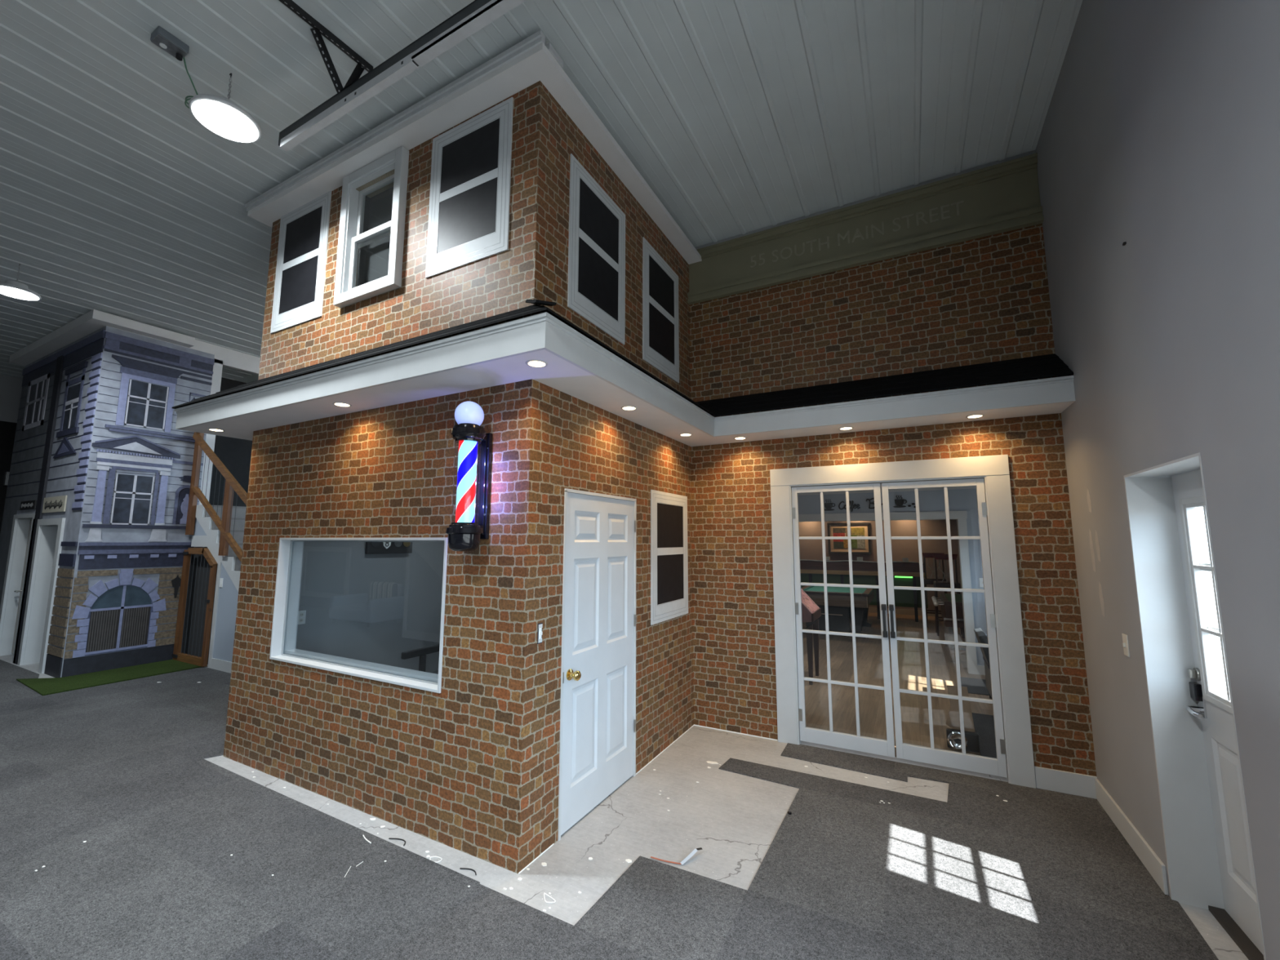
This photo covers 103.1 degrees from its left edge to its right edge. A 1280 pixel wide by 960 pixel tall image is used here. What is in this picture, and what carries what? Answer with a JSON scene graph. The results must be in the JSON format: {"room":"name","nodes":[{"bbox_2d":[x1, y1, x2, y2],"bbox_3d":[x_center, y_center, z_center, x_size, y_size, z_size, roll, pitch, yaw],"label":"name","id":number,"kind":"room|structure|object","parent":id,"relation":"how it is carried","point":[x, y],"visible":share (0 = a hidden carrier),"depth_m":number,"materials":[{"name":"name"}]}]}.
{"room":"indoor replica street","nodes":[
{"label":"indoor replica street","id":0,"kind":"room"},
{"bbox_2d":[0,374,22,530],"bbox_3d":[-11.503,0.550,10.384,0.200,4.820,21.400,-3,-8,28],"label":"wall","id":1,"kind":"structure","parent":0,"point":[11,388],"depth_m":9.57,"materials":[{"name":"grey paint"}]},
{"bbox_2d":[0,471,9,533],"bbox_3d":[-11.817,1.346,9.374,0.100,3.000,0.140,-3,-8,28],"label":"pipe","id":2,"kind":"object","parent":1,"relation":"attached to","point":[6,473],"visible":0.24,"depth_m":9.47,"materials":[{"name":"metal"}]},
{"bbox_2d":[17,327,103,648],"bbox_3d":[-8.880,0.300,7.562,3.390,4.660,0.080,-3,-8,28],"label":"wall","id":3,"kind":"structure","parent":0,"point":[72,517],"depth_m":7.10,"materials":[{"name":"paint"}]},
{"bbox_2d":[0,513,35,663],"bbox_3d":[-9.138,1.614,7.908,1.050,2.130,0.780,-3,-8,28],"label":"door","id":4,"kind":"structure","parent":3,"relation":"in","point":[22,530],"depth_m":7.80,"materials":[{"name":"white paint"}]},
{"bbox_2d":[17,517,65,673],"bbox_3d":[-8.120,1.598,7.377,1.025,2.040,0.800,-3,-8,28],"label":"door","id":5,"kind":"structure","parent":3,"relation":"in","point":[49,535],"depth_m":7.24,"materials":[{"name":"white paint"}]},
{"bbox_2d":[0,329,106,677],"bbox_3d":[-8.870,0.322,7.492,3.470,4.600,0.030,-3,-8,28],"label":"building facade","id":6,"kind":"object","parent":3,"relation":"attached to","point":[42,381],"visible":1,"depth_m":7.47,"materials":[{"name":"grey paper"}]},
{"bbox_2d":[19,500,36,510],"bbox_3d":[-9.298,0.383,7.715,0.680,0.130,0.020,-3,-8,28],"label":"door sign","id":7,"kind":"object","parent":6,"relation":"attached to","point":[30,504],"visible":1,"depth_m":7.69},
{"bbox_2d":[56,426,79,438],"bbox_3d":[-8.148,-0.676,7.227,0.800,0.080,0.025,-3,-8,28],"label":"window sill","id":8,"kind":"structure","parent":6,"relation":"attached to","point":[62,433],"depth_m":7.21,"materials":[{"name":"grey wood"}]},
{"bbox_2d":[64,361,88,375],"bbox_3d":[-8.147,-1.609,7.338,0.800,0.080,0.025,-3,-8,28],"label":"hood","id":9,"kind":"object","parent":6,"relation":"attached to","point":[82,366],"depth_m":7.31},
{"bbox_2d":[42,495,67,512],"bbox_3d":[-8.270,0.344,7.169,0.890,0.220,0.020,-3,-8,28],"label":"door sign","id":10,"kind":"object","parent":3,"relation":"attached to","point":[55,504],"visible":1,"depth_m":7.14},
{"bbox_2d":[8,309,195,365],"bbox_3d":[-8.614,-2.054,8.071,3.640,0.125,1.090,-3,-8,28],"label":"trim","id":11,"kind":"structure","parent":3,"relation":"attached to","point":[94,320],"depth_m":7.33,"materials":[{"name":"paint"}]},
{"bbox_2d":[60,325,260,677],"bbox_3d":[-6.004,0.426,9.276,0.081,4.820,5.810,-3,-8,28],"label":"wall","id":12,"kind":"structure","parent":0,"point":[108,535],"depth_m":7.30,"materials":[{"name":"paint"}]},
{"bbox_2d":[61,331,214,677],"bbox_3d":[-7.027,0.303,7.229,0.034,4.580,1.234,-3,-8,28],"label":"building facade","id":13,"kind":"object","parent":12,"relation":"attached to","point":[121,616],"visible":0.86,"depth_m":7.12,"materials":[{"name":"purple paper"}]},
{"bbox_2d":[113,357,182,378],"bbox_3d":[-7.091,-1.605,7.340,0.022,0.095,0.770,-3,-8,28],"label":"hood","id":14,"kind":"object","parent":13,"relation":"attached to","point":[129,364],"depth_m":7.33,"materials":[{"name":"grey wood"}]},
{"bbox_2d":[180,375,212,385],"bbox_3d":[-6.831,-1.529,7.825,0.022,0.040,0.380,-3,-8,28],"label":"hood","id":15,"kind":"object","parent":13,"relation":"attached to","point":[181,377],"depth_m":7.81,"materials":[{"name":"grey wood"}]},
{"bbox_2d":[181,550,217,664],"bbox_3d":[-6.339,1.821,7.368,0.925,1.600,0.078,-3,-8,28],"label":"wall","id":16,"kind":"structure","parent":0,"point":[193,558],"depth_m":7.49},
{"bbox_2d":[204,377,252,547],"bbox_3d":[-7.523,0.546,10.308,0.100,4.820,5.400,-3,-8,28],"label":"wall","id":17,"kind":"structure","parent":0,"point":[235,454],"depth_m":9.75,"materials":[{"name":"grey paint"}]},
{"bbox_2d":[295,541,444,672],"bbox_3d":[-2.714,1.069,5.318,0.010,2.620,2.230,-3,-8,28],"label":"wall","id":18,"kind":"structure","parent":0,"point":[374,608],"depth_m":5.21,"materials":[{"name":"grey paint"}]},
{"bbox_2d":[297,610,306,624],"bbox_3d":[-3.070,1.246,4.603,0.008,0.120,0.076,-3,-8,28],"label":"wall outlet","id":19,"kind":"object","parent":18,"relation":"attached to","point":[302,614],"visible":0.84,"depth_m":4.60,"materials":[{"name":"white plastic"}]},
{"bbox_2d":[364,542,412,554],"bbox_3d":[-2.660,0.655,5.412,0.042,0.255,0.530,-3,-8,28],"label":"wall plaque","id":20,"kind":"object","parent":18,"relation":"attached to","point":[371,548],"visible":0.57,"depth_m":5.37,"materials":[{"name":"metal"}]},
{"bbox_2d":[223,80,540,873],"bbox_3d":[-1.983,-0.224,3.741,3.110,4.820,0.120,-3,-8,28],"label":"wall","id":21,"kind":"structure","parent":0,"point":[444,767],"depth_m":3.37,"materials":[{"name":"brick"}]},
{"bbox_2d":[270,191,331,333],"bbox_3d":[-2.916,-1.856,4.361,0.750,1.100,0.011,-3,-8,28],"label":"window","id":22,"kind":"structure","parent":21,"relation":"in","point":[301,260],"depth_m":4.34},
{"bbox_2d":[269,537,448,693],"bbox_3d":[-2.004,0.884,3.636,1.890,0.935,0.172,-3,-8,28],"label":"window","id":23,"kind":"structure","parent":21,"relation":"in","point":[289,569],"depth_m":3.86,"materials":[{"name":"white paint"}]},
{"bbox_2d":[333,146,408,307],"bbox_3d":[-2.028,-1.873,3.933,0.720,1.140,0.190,-3,-8,28],"label":"window","id":24,"kind":"structure","parent":21,"relation":"in","point":[380,228],"depth_m":3.98,"materials":[{"name":"white paint"}]},
{"bbox_2d":[445,400,492,551],"bbox_3d":[-0.996,-0.025,2.976,0.206,0.879,0.252,-3,-8,28],"label":"pole","id":25,"kind":"object","parent":21,"relation":"attached to","point":[464,535],"visible":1,"depth_m":2.92,"materials":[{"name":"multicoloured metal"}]},
{"bbox_2d":[425,97,513,278],"bbox_3d":[-1.163,-1.956,3.435,0.750,1.060,0.011,-3,-8,28],"label":"window","id":26,"kind":"structure","parent":21,"relation":"in","point":[468,211],"depth_m":3.42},
{"bbox_2d":[244,30,702,264],"bbox_3d":[-1.452,-2.389,4.945,3.382,0.111,2.641,-3,-8,28],"label":"eave","id":27,"kind":"object","parent":21,"relation":"attached to","point":[530,61],"visible":0.85,"depth_m":3.64,"materials":[{"name":"paint"}]},
{"bbox_2d":[0,0,1082,382],"bbox_3d":[-5.336,-2.240,7.418,18.158,0.060,21.400,-3,-8,28],"label":"ceiling","id":28,"kind":"structure","parent":0,"point":[740,117],"depth_m":3.64,"materials":[{"name":"white metal"}]},
{"bbox_2d":[0,263,41,300],"bbox_3d":[-6.940,-2.253,5.666,0.372,0.360,0.372,-3,-8,28],"label":"light","id":29,"kind":"object","parent":28,"relation":"hanging from","point":[14,289],"visible":1,"depth_m":5.63,"materials":[{"name":"metal"}]},
{"bbox_2d":[150,26,189,61],"bbox_3d":[-2.901,-2.679,3.134,0.110,0.081,0.150,-3,-8,28],"label":"outlet box","id":30,"kind":"object","parent":28,"relation":"attached to","point":[160,37],"visible":1,"depth_m":3.11,"materials":[{"name":"metal"}]},
{"bbox_2d":[159,43,166,48],"bbox_3d":[-2.926,-2.664,3.117,0.034,0.004,0.034,-3,-8,28],"label":"socket","id":31,"kind":"object","parent":30,"relation":"attached to","point":[163,46],"depth_m":3.12,"materials":[{"name":"white plastic"}]},
{"bbox_2d":[182,57,262,142],"bbox_3d":[-2.721,-2.524,3.327,0.372,0.360,0.419,-3,-8,28],"label":"light","id":32,"kind":"object","parent":28,"relation":"hanging from","point":[221,116],"visible":1,"depth_m":3.29,"materials":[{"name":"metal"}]},
{"bbox_2d":[279,0,373,93],"bbox_3d":[-2.038,-2.617,2.901,0.143,0.267,0.998,-3,-8,28],"label":"bracket","id":33,"kind":"object","parent":28,"relation":"attached to","point":[318,29],"visible":0.9,"depth_m":3.13,"materials":[{"name":"metal"}]},
{"bbox_2d":[278,0,525,151],"bbox_3d":[-1.369,-2.417,2.949,2.550,0.130,0.062,-3,-8,28],"label":"door track","id":34,"kind":"object","parent":33,"relation":"hanging from","point":[478,14],"visible":1,"depth_m":2.93,"materials":[{"name":"metal"}]},
{"bbox_2d":[518,81,693,872],"bbox_3d":[-0.114,-0.182,4.070,0.120,4.820,2.460,-3,-8,28],"label":"wall","id":35,"kind":"structure","parent":0,"point":[575,443],"depth_m":3.44,"materials":[{"name":"brick"}]},
{"bbox_2d":[537,622,542,644],"bbox_3d":[-0.572,0.885,2.931,0.018,0.114,0.040,-3,-8,28],"label":"light switch","id":36,"kind":"object","parent":35,"relation":"attached to","point":[540,624],"visible":1,"depth_m":2.92,"materials":[{"name":"white plastic"}]},
{"bbox_2d":[567,153,625,344],"bbox_3d":[-0.299,-1.653,3.749,0.011,1.100,0.750,-3,-8,28],"label":"window","id":37,"kind":"structure","parent":35,"relation":"in","point":[596,286],"depth_m":3.70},
{"bbox_2d":[557,488,636,840],"bbox_3d":[-0.271,1.134,3.520,0.173,2.076,0.944,-3,-8,28],"label":"door","id":38,"kind":"structure","parent":35,"relation":"in","point":[597,748],"depth_m":3.45,"materials":[{"name":"white paint"}]},
{"bbox_2d":[518,724,777,874],"bbox_3d":[0.285,2.182,3.575,0.790,0.009,2.460,-3,-8,28],"label":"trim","id":39,"kind":"structure","parent":35,"relation":"attached to","point":[694,724],"depth_m":4.48,"materials":[{"name":"white paint"}]},
{"bbox_2d":[642,236,679,382],"bbox_3d":[0.203,-1.529,4.686,0.011,1.100,0.750,-3,-8,28],"label":"window","id":40,"kind":"structure","parent":35,"relation":"in","point":[660,325],"depth_m":4.64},
{"bbox_2d":[650,489,688,625],"bbox_3d":[0.276,0.675,4.569,0.011,1.115,0.775,-3,-8,28],"label":"window","id":41,"kind":"structure","parent":35,"relation":"in","point":[668,511],"depth_m":4.52,"materials":[{"name":"white wood"}]},
{"bbox_2d":[0,612,1248,959],"bbox_3d":[-5.060,2.607,6.691,18.800,0.124,21.400,-3,-8,28],"label":"floor","id":42,"kind":"structure","parent":0,"point":[735,819],"depth_m":3.50,"materials":[{"name":"concrete"}]},
{"bbox_2d":[191,504,246,673],"bbox_3d":[-5.031,1.469,7.204,3.276,2.265,1.012,-3,-8,28],"label":"wall","id":43,"kind":"structure","parent":42,"relation":"on","point":[206,533],"depth_m":7.03,"materials":[{"name":"white paint"}]},
{"bbox_2d":[172,547,217,666],"bbox_3d":[-6.370,1.783,7.270,0.925,1.610,0.063,-3,-8,28],"label":"gate","id":44,"kind":"object","parent":43,"relation":"attached to","point":[202,661],"visible":1,"depth_m":7.28,"materials":[{"name":"brown wood"}]},
{"bbox_2d":[185,431,247,562],"bbox_3d":[-5.502,0.525,6.934,2.928,2.726,0.100,-3,-8,28],"label":"stair railing","id":45,"kind":"object","parent":43,"relation":"attached to","point":[232,485],"visible":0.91,"depth_m":7.27,"materials":[{"name":"brown wood"}]},
{"bbox_2d":[219,577,223,587],"bbox_3d":[-5.835,1.432,7.074,0.080,0.125,0.014,-3,-8,28],"label":"light switch","id":46,"kind":"object","parent":43,"relation":"attached to","point":[220,579],"visible":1,"depth_m":7.07,"materials":[{"name":"white plastic"}]},
{"bbox_2d":[388,837,405,845],"bbox_3d":[-1.411,2.108,2.970,0.140,0.005,0.036,-3,-8,28],"label":"debris","id":47,"kind":"object","parent":42,"relation":"on","point":[389,837],"depth_m":2.98,"materials":[{"name":"grey"}]},
{"bbox_2d":[400,644,439,674],"bbox_3d":[-1.718,1.661,4.432,0.610,1.228,0.875,-3,-8,28],"label":"salon chair","id":48,"kind":"object","parent":42,"relation":"on","point":[422,652],"visible":0.16,"depth_m":4.56,"materials":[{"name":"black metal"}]},
{"bbox_2d":[429,856,442,862],"bbox_3d":[-1.130,2.089,2.798,0.079,0.004,0.050,-3,-8,28],"label":"chalk outline","id":49,"kind":"object","parent":42,"relation":"on","point":[431,856],"visible":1,"depth_m":2.81,"materials":[{"name":"white paint"}]},
{"bbox_2d":[459,867,476,875],"bbox_3d":[-0.907,2.077,2.702,0.117,0.005,0.028,-3,-8,28],"label":"debris","id":50,"kind":"object","parent":42,"relation":"on","point":[460,868],"depth_m":2.71,"materials":[{"name":"grey"}]},
{"bbox_2d":[543,893,555,902],"bbox_3d":[-0.453,2.054,2.490,0.091,0.004,0.040,-6,-9,40],"label":"chalk outline","id":51,"kind":"object","parent":42,"relation":"on","point":[544,893],"visible":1,"depth_m":2.49,"materials":[{"name":"white paint"}]},
{"bbox_2d":[0,659,1218,959],"bbox_3d":[-6.620,1.999,2.102,15.968,0.006,11.560,-3,-8,28],"label":"carpet","id":52,"kind":"object","parent":42,"relation":"on","point":[121,768],"visible":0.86,"depth_m":2.67,"materials":[{"name":"grey carpet"}]},
{"bbox_2d":[16,659,201,695],"bbox_3d":[-6.904,2.527,6.650,1.250,0.014,1.500,-3,-8,28],"label":"artificial turf","id":53,"kind":"object","parent":52,"relation":"on","point":[43,686],"visible":0.88,"depth_m":6.39,"materials":[{"name":"green plastic"}]},
{"bbox_2d":[625,858,631,862],"bbox_3d":[-0.062,2.091,2.789,0.034,0.002,0.030,2,-7,-15],"label":"chip","id":54,"kind":"object","parent":42,"relation":"on","point":[628,860],"visible":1,"depth_m":2.79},
{"bbox_2d":[650,847,702,864],"bbox_3d":[0.207,2.072,2.792,0.293,0.031,0.088,1,-7,-6],"label":"paper scrap","id":55,"kind":"object","parent":42,"relation":"on","point":[695,851],"visible":1,"depth_m":2.79,"materials":[{"name":"white paper"}]},
{"bbox_2d":[706,760,718,764],"bbox_3d":[0.574,2.238,4.021,0.099,0.002,0.042,-2,-7,15],"label":"chip","id":56,"kind":"object","parent":42,"relation":"on","point":[708,762],"visible":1,"depth_m":4.01,"materials":[{"name":"white"}]},
{"bbox_2d":[800,588,821,684],"bbox_3d":[1.945,1.983,6.610,0.715,1.116,0.600,-3,-8,28],"label":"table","id":57,"kind":"object","parent":42,"relation":"on","point":[811,611],"visible":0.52,"depth_m":6.33,"materials":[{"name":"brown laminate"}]},
{"bbox_2d":[800,585,874,638],"bbox_3d":[3.950,2.562,10.144,1.300,0.804,2.000,-3,-8,28],"label":"pool table","id":58,"kind":"object","parent":42,"relation":"on","point":[838,597],"visible":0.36,"depth_m":9.30,"materials":[{"name":"green fabric"}]},
{"bbox_2d":[800,559,928,622],"bbox_3d":[4.408,2.562,12.214,4.381,1.291,0.640,-3,-8,28],"label":"pool table","id":59,"kind":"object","parent":42,"relation":"on","point":[864,572],"depth_m":11.52,"materials":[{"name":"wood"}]},
{"bbox_2d":[857,556,862,560],"bbox_3d":[5.065,1.819,11.700,0.120,0.084,0.081,-3,-8,28],"label":"box","id":60,"kind":"object","parent":59,"relation":"on","point":[859,558],"visible":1,"depth_m":11.67,"materials":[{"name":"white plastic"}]},
{"bbox_2d":[800,568,924,573],"bbox_3d":[4.410,2.150,12.285,4.360,0.045,0.600,-3,-8,28],"label":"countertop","id":61,"kind":"structure","parent":59,"relation":"on","point":[800,568],"depth_m":11.63,"materials":[{"name":"white wood"}]},
{"bbox_2d":[902,557,908,561],"bbox_3d":[5.887,1.769,11.266,0.120,0.084,0.081,-3,-8,28],"label":"box","id":62,"kind":"object","parent":59,"relation":"on","point":[904,559],"visible":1,"depth_m":11.24,"materials":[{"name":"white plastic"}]},
{"bbox_2d":[922,552,947,627],"bbox_3d":[6.085,2.255,10.470,0.443,1.497,0.410,-3,-8,28],"label":"bar stool","id":63,"kind":"object","parent":42,"relation":"on","point":[927,580],"visible":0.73,"depth_m":10.37,"materials":[{"name":"brown wood"}]},
{"bbox_2d":[931,593,965,662],"bbox_3d":[5.044,2.260,7.844,0.872,0.864,1.370,-3,-8,28],"label":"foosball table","id":64,"kind":"object","parent":42,"relation":"on","point":[945,600],"visible":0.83,"depth_m":7.41,"materials":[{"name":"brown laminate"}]},
{"bbox_2d":[933,554,964,638],"bbox_3d":[5.757,2.142,9.518,0.443,1.497,0.410,-3,-8,28],"label":"bar stool","id":65,"kind":"object","parent":42,"relation":"on","point":[936,584],"visible":0.75,"depth_m":9.41,"materials":[{"name":"brown wood"}]},
{"bbox_2d":[945,684,979,752],"bbox_3d":[2.708,2.008,4.282,0.230,0.502,0.086,-3,-8,28],"label":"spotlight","id":66,"kind":"object","parent":42,"relation":"on","point":[953,735],"visible":0.82,"depth_m":4.29,"materials":[{"name":"metal"}]},
{"bbox_2d":[960,676,989,695],"bbox_3d":[4.218,2.477,6.048,0.680,0.008,0.750,-3,-8,28],"label":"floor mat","id":67,"kind":"object","parent":42,"relation":"on","point":[975,686],"visible":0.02,"depth_m":6.15,"materials":[{"name":"grey"}]},
{"bbox_2d":[973,627,991,698],"bbox_3d":[3.956,2.033,5.472,0.518,0.753,0.500,-3,-8,28],"label":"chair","id":68,"kind":"object","parent":42,"relation":"on","point":[981,637],"visible":0.35,"depth_m":5.46,"materials":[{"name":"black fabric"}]},
{"bbox_2d":[971,712,996,758],"bbox_3d":[3.306,2.277,4.376,0.710,0.008,1.480,-3,-8,28],"label":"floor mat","id":69,"kind":"object","parent":42,"relation":"on","point":[984,724],"visible":0.02,"depth_m":4.61,"materials":[{"name":"black rubber"}]},
{"bbox_2d":[798,519,961,610],"bbox_3d":[4.853,2.025,13.032,6.060,2.560,0.100,-3,-8,28],"label":"wall","id":70,"kind":"structure","parent":0,"point":[810,549],"depth_m":12.19,"materials":[{"name":"beige paint"}]},
{"bbox_2d":[826,522,871,554],"bbox_3d":[5.263,1.472,12.802,1.000,0.785,0.035,-3,-8,28],"label":"framed picture","id":71,"kind":"object","parent":70,"relation":"attached to","point":[857,529],"visible":0.73,"depth_m":12.79},
{"bbox_2d":[867,607,942,616],"bbox_3d":[4.867,3.221,12.814,5.960,0.126,0.020,-3,-8,28],"label":"baseboard","id":72,"kind":"structure","parent":70,"relation":"attached to","point":[873,610],"depth_m":12.05,"materials":[{"name":"white paint"}]},
{"bbox_2d":[797,488,986,666],"bbox_3d":[2.256,1.431,8.072,5.960,2.556,0.140,-3,-8,28],"label":"wall partition","id":73,"kind":"structure","parent":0,"point":[959,500],"depth_m":7.08,"materials":[{"name":"blue paint"}]},
{"bbox_2d":[824,495,915,511],"bbox_3d":[3.370,0.354,7.511,1.275,0.225,0.019,-3,-8,28],"label":"decorations","id":74,"kind":"object","parent":73,"relation":"attached to","point":[828,506],"visible":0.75,"depth_m":7.58},
{"bbox_2d":[797,484,985,675],"bbox_3d":[2.250,1.430,8.063,5.960,2.556,0.162,-3,-8,28],"label":"trim","id":75,"kind":"structure","parent":73,"relation":"attached to","point":[961,517],"depth_m":6.93,"materials":[{"name":"white paint"}]},
{"bbox_2d":[978,577,983,586],"bbox_3d":[4.565,1.367,6.759,0.080,0.120,0.010,-3,-8,28],"label":"wall outlet","id":76,"kind":"object","parent":73,"relation":"attached to","point":[981,583],"visible":0.56,"depth_m":6.77,"materials":[{"name":"white plastic"}]},
{"bbox_2d":[689,223,1096,776],"bbox_3d":[1.798,-0.127,4.512,3.078,4.820,0.120,-3,-8,28],"label":"wall","id":77,"kind":"structure","parent":0,"point":[984,300],"depth_m":4.42,"materials":[{"name":"brick"}]},
{"bbox_2d":[791,483,895,757],"bbox_3d":[1.691,1.137,4.335,0.755,2.196,0.091,-3,-8,28],"label":"door","id":78,"kind":"structure","parent":77,"relation":"in","point":[830,738],"depth_m":4.31,"materials":[{"name":"white paint"}]},
{"bbox_2d":[694,150,1035,249],"bbox_3d":[1.823,-2.498,4.706,2.955,0.063,0.012,-3,-8,28],"label":"trim","id":79,"kind":"structure","parent":77,"relation":"attached to","point":[1033,152],"depth_m":4.54,"materials":[{"name":"grey paint"}]},
{"bbox_2d":[687,152,1044,305],"bbox_3d":[1.812,-2.195,4.649,2.955,0.562,0.060,-3,-8,28],"label":"band","id":80,"kind":"object","parent":77,"relation":"attached to","point":[1003,197],"visible":0.99,"depth_m":4.50,"materials":[{"name":"green paint"}]},
{"bbox_2d":[769,454,1035,788],"bbox_3d":[2.042,1.055,4.226,1.815,2.405,0.144,-3,-8,28],"label":"door frame","id":81,"kind":"structure","parent":77,"relation":"attached to","point":[994,469],"depth_m":4.02,"materials":[{"name":"white paint"}]},
{"bbox_2d":[881,478,1007,777],"bbox_3d":[2.362,1.096,3.981,0.742,2.196,0.091,-3,-8,28],"label":"door","id":82,"kind":"structure","parent":77,"relation":"in","point":[997,766],"depth_m":3.96,"materials":[{"name":"white paint"}]},
{"bbox_2d":[1034,765,1097,799],"bbox_3d":[2.969,2.108,3.541,0.343,0.144,0.016,-3,-8,28],"label":"baseboard","id":83,"kind":"structure","parent":77,"relation":"attached to","point":[1047,779],"depth_m":3.54,"materials":[{"name":"white paint"}]},
{"bbox_2d":[1035,0,1279,959],"bbox_3d":[0.500,-0.833,-1.427,0.242,4.820,11.660,-3,-8,28],"label":"wall","id":84,"kind":"structure","parent":0,"point":[1160,134],"depth_m":2.14,"materials":[{"name":"grey paint"}]},
{"bbox_2d":[1086,488,1091,512],"bbox_3d":[2.915,0.133,3.298,0.001,0.160,0.077,-3,-8,28],"label":"light reflection","id":85,"kind":"object","parent":84,"relation":"attached to","point":[1088,498],"visible":1,"depth_m":3.30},
{"bbox_2d":[1088,528,1095,572],"bbox_3d":[2.933,0.455,3.295,0.001,0.280,0.077,-3,-8,28],"label":"light reflection","id":86,"kind":"object","parent":84,"relation":"attached to","point":[1091,548],"visible":1,"depth_m":3.29,"materials":[{"name":"beige paint"}]},
{"bbox_2d":[1095,530,1100,561],"bbox_3d":[2.877,0.413,3.193,0.001,0.200,0.077,-3,-8,28],"label":"light reflection","id":87,"kind":"object","parent":84,"relation":"attached to","point":[1098,549],"visible":1,"depth_m":3.19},
{"bbox_2d":[1098,581,1105,617],"bbox_3d":[2.890,0.744,3.181,0.001,0.220,0.077,-3,-8,28],"label":"light reflection","id":88,"kind":"object","parent":84,"relation":"attached to","point":[1102,604],"visible":1,"depth_m":3.18,"materials":[{"name":"beige paint"}]},
{"bbox_2d":[1121,633,1129,657],"bbox_3d":[2.717,0.924,2.847,0.016,0.118,0.072,-3,-8,28],"label":"light switch","id":89,"kind":"object","parent":84,"relation":"attached to","point":[1125,637],"visible":1,"depth_m":2.84,"materials":[{"name":"plastic"}]},
{"bbox_2d":[1094,777,1168,894],"bbox_3d":[2.861,2.046,2.991,0.016,0.136,1.060,-3,-8,28],"label":"baseboard","id":90,"kind":"structure","parent":84,"relation":"attached to","point":[1152,862],"depth_m":2.86,"materials":[{"name":"white paint"}]},
{"bbox_2d":[1123,452,1266,959],"bbox_3d":[2.506,0.971,2.210,0.203,2.100,0.828,-3,-8,28],"label":"door frame","id":91,"kind":"structure","parent":84,"relation":"attached to","point":[1183,781],"depth_m":2.55,"materials":[{"name":"white paint"}]},
{"bbox_2d":[1171,469,1263,959],"bbox_3d":[2.569,0.974,2.176,0.121,2.086,0.804,-3,-8,28],"label":"door","id":92,"kind":"structure","parent":84,"relation":"in","point":[1239,918],"depth_m":2.39,"materials":[{"name":"white paint"}]},
{"bbox_2d":[1193,506,1230,701],"bbox_3d":[2.594,0.543,2.233,0.028,0.895,0.530,-3,-8,28],"label":"window","id":93,"kind":"structure","parent":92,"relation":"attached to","point":[1205,630],"depth_m":2.43,"materials":[{"name":"glass"}]},
{"bbox_3d":[-2.468,0.046,6.021,0.100,4.820,3.480,-3,-8,28],"label":"wall","id":94,"kind":"structure","parent":0,"visible":0},
{"bbox_2d":[172,299,1075,446],"bbox_3d":[-0.455,-0.707,4.077,6.588,0.480,2.878,-3,-8,28],"label":"eave","id":95,"kind":"object","parent":94,"relation":"attached to","point":[580,366],"visible":0.91,"depth_m":3.63,"materials":[{"name":"paint"}]},
{"bbox_2d":[207,428,224,431],"bbox_3d":[-3.665,-0.431,4.394,0.118,0.005,0.118,-3,-8,28],"label":"recessed light","id":96,"kind":"object","parent":95,"relation":"attached to","point":[211,429],"visible":1,"depth_m":4.38,"materials":[{"name":"white paint"}]},
{"bbox_2d":[332,402,351,407],"bbox_3d":[-2.089,-0.528,3.562,0.118,0.005,0.118,-3,-8,28],"label":"recessed light","id":97,"kind":"object","parent":95,"relation":"attached to","point":[338,404],"visible":1,"depth_m":3.55,"materials":[{"name":"white paint"}]},
{"bbox_2d":[525,360,547,368],"bbox_3d":[-0.555,-0.624,2.730,0.118,0.005,0.118,-3,-8,28],"label":"recessed light","id":98,"kind":"object","parent":95,"relation":"attached to","point":[533,363],"visible":1,"depth_m":2.72,"materials":[{"name":"white paint"}]},
{"bbox_2d":[621,405,636,410],"bbox_3d":[-0.079,-0.515,3.647,0.118,0.005,0.118,-3,-8,28],"label":"recessed light","id":99,"kind":"object","parent":95,"relation":"attached to","point":[626,407],"visible":1,"depth_m":3.65,"materials":[{"name":"white paint"}]},
{"bbox_2d":[679,433,692,436],"bbox_3d":[0.411,-0.406,4.563,0.118,0.005,0.118,-3,-8,28],"label":"recessed light","id":100,"kind":"object","parent":95,"relation":"attached to","point":[681,434],"visible":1,"depth_m":4.55,"materials":[{"name":"white paint"}]},
{"bbox_2d":[733,436,746,439],"bbox_3d":[0.929,-0.387,4.715,0.118,0.005,0.118,-3,-8,28],"label":"recessed light","id":101,"kind":"object","parent":95,"relation":"attached to","point":[737,437],"visible":1,"depth_m":4.70,"materials":[{"name":"white paint"}]},
{"bbox_2d":[838,426,853,430],"bbox_3d":[1.742,-0.435,4.295,0.118,0.005,0.118,-3,-8,28],"label":"recessed light","id":102,"kind":"object","parent":95,"relation":"attached to","point":[842,428],"visible":1,"depth_m":4.29,"materials":[{"name":"white paint"}]},
{"bbox_2d":[965,414,984,418],"bbox_3d":[2.552,-0.485,3.870,0.118,0.005,0.118,-3,-8,28],"label":"recessed light","id":103,"kind":"object","parent":95,"relation":"attached to","point":[971,416],"visible":1,"depth_m":3.88,"materials":[{"name":"white paint"}]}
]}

